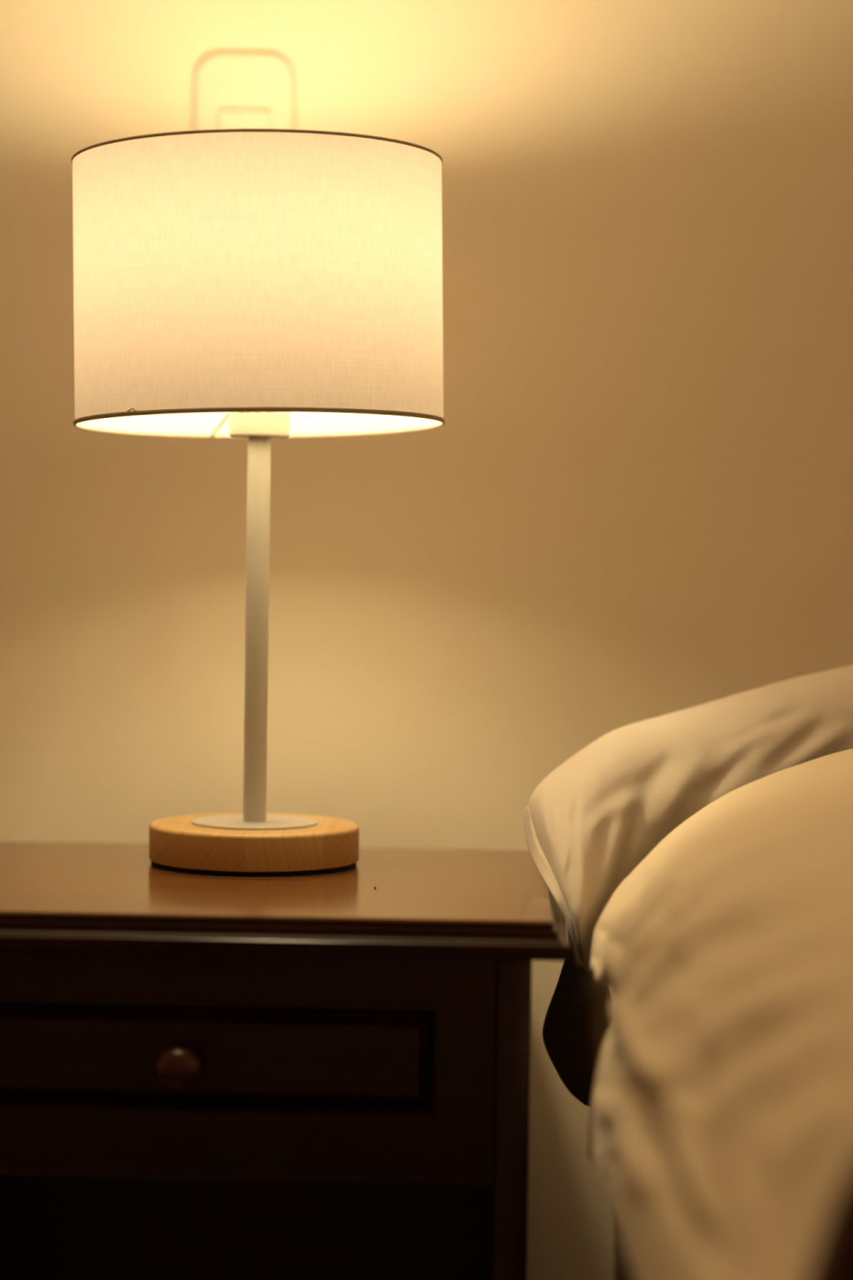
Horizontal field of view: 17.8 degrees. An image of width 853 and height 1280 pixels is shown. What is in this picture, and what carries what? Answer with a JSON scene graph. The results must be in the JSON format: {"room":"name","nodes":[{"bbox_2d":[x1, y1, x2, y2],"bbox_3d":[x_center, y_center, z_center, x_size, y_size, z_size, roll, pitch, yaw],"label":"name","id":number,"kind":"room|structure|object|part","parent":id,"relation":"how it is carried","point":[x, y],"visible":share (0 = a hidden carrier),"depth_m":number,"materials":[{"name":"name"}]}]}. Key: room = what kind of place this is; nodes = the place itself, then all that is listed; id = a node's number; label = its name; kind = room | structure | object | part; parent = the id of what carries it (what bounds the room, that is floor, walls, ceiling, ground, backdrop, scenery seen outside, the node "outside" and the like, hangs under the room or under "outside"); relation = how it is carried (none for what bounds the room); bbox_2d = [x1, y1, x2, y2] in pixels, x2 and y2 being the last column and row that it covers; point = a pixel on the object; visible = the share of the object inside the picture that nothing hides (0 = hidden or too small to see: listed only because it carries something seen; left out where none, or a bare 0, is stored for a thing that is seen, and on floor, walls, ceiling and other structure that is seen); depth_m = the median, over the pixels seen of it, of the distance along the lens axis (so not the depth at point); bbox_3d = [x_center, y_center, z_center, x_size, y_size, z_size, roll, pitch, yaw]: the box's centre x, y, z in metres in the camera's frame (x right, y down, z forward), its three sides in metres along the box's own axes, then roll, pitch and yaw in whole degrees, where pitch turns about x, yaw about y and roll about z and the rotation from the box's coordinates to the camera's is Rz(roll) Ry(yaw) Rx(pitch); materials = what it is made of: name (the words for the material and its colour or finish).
{"room":"bedroom","nodes":[
{"label":"bedroom","id":0,"kind":"room"},
{"bbox_2d":[0,0,852,1279],"bbox_3d":[-0.280,-0.485,2.221,4.120,2.450,0.100,1,2,1],"label":"wall","id":1,"kind":"structure","parent":0,"point":[632,501],"depth_m":2.17,"materials":[{"name":"beige paint"}]},
{"bbox_2d":[193,53,295,130],"bbox_3d":[-0.145,-0.402,2.162,0.081,0.130,0.017,1,2,1],"label":"wall fixture","id":2,"kind":"object","parent":1,"relation":"attached to","point":[233,91],"visible":0.48,"depth_m":2.16,"materials":[{"name":"beige plastic"}]},
{"bbox_3d":[-0.349,0.857,0.181,4.120,0.080,4.280,1,2,1],"label":"floor","id":3,"kind":"structure","parent":0,"visible":0},
{"bbox_2d":[0,840,570,1279],"bbox_3d":[-0.151,0.454,1.912,0.478,0.600,0.576,1,2,1],"label":"nightstand","id":4,"kind":"object","parent":3,"relation":"on","point":[321,1076],"visible":0.96,"depth_m":1.65,"materials":[{"name":"brown wood"}]},
{"bbox_3d":[-0.149,0.257,1.631,0.028,0.028,0.029,1,2,1],"label":"knob","id":5,"kind":"part","parent":4,"relation":"part of","materials":[{"name":"brown wood"}]},
{"bbox_3d":[-0.151,0.249,1.750,0.310,0.056,0.208,1,2,1],"label":"drawer","id":6,"kind":"part","parent":4,"relation":"part of","materials":[{"name":"brown wood"}]},
{"bbox_3d":[-0.153,0.257,1.657,0.390,0.140,0.018,1,2,1],"label":"frame","id":7,"kind":"part","parent":4,"relation":"part of","materials":[{"name":"brown wood"}]},
{"bbox_3d":[-0.148,0.447,2.003,0.400,0.548,0.008,1,2,1],"label":"panel","id":8,"kind":"part","parent":4,"relation":"part of","materials":[{"name":"brown wood"}]},
{"bbox_2d":[71,128,444,875],"bbox_3d":[-0.117,-0.089,1.881,0.259,0.490,0.260,1,2,1],"label":"table lamp","id":9,"kind":"object","parent":4,"relation":"on","point":[260,286],"visible":1,"depth_m":1.77,"materials":[{"name":"white fabric"}]},
{"bbox_3d":[-0.140,-0.164,1.947,0.002,0.033,0.102,0,2,-20],"label":"shade arm","id":10,"kind":"part","parent":9,"relation":"part of","materials":[{"name":"beige metal"}]},
{"bbox_3d":[-0.119,0.127,1.889,0.087,0.002,0.087,1,2,1],"label":"plate","id":11,"kind":"part","parent":9,"relation":"part of","materials":[{"name":"white paint"}]},
{"bbox_3d":[-0.116,-0.329,1.875,0.255,0.011,0.255,1,2,1],"label":"trim","id":12,"kind":"part","parent":9,"relation":"part of","materials":[{"name":"fabric"}]},
{"bbox_3d":[-0.116,-0.239,1.876,0.258,0.188,0.258,1,2,1],"label":"lamp shade","id":13,"kind":"part","parent":9,"relation":"part of","materials":[{"name":"fabric"}]},
{"bbox_3d":[-0.115,-0.149,1.877,0.256,0.012,0.256,1,2,1],"label":"trim","id":14,"kind":"part","parent":9,"relation":"part of","materials":[{"name":"fabric"}]},
{"bbox_2d":[228,412,290,438],"bbox_3d":[-0.115,-0.169,1.878,0.042,0.058,0.042,1,2,1],"label":"socket","id":15,"kind":"object","parent":9,"relation":"attached to","point":[242,424],"depth_m":1.86,"materials":[{"name":"grey plastic"}]},
{"bbox_3d":[-0.149,0.170,1.812,0.478,0.020,0.380,1,2,1],"label":"edge moulding","id":16,"kind":"part","parent":4,"relation":"part of","materials":[{"name":"brown wood"}]},
{"bbox_2d":[613,1160,852,1279],"bbox_3d":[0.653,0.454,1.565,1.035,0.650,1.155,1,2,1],"label":"bed","id":17,"kind":"object","parent":3,"relation":"on","point":[833,1258],"visible":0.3,"depth_m":1.00,"materials":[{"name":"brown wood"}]},
{"bbox_3d":[0.652,0.514,1.585,1.035,0.130,1.120,1,2,1],"label":"frame","id":18,"kind":"part","parent":17,"relation":"part of","materials":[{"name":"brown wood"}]},
{"bbox_2d":[524,664,852,1106],"bbox_3d":[0.387,0.154,1.927,0.701,0.328,0.234,0,2,-19],"label":"pillow","id":19,"kind":"object","parent":17,"relation":"on","point":[598,815],"visible":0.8,"depth_m":1.84,"materials":[{"name":"white fabric"}]},
{"bbox_2d":[585,748,852,1279],"bbox_3d":[0.503,0.208,1.405,0.826,0.291,0.761,1,2,1],"label":"duvet","id":20,"kind":"object","parent":17,"relation":"on","point":[719,1143],"visible":0.98,"depth_m":1.26,"materials":[{"name":"fabric"}]},
{"bbox_3d":[0.644,0.475,1.006,1.026,0.650,0.035,1,2,1],"label":"footboard","id":21,"kind":"part","parent":17,"relation":"part of","materials":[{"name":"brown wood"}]}
]}

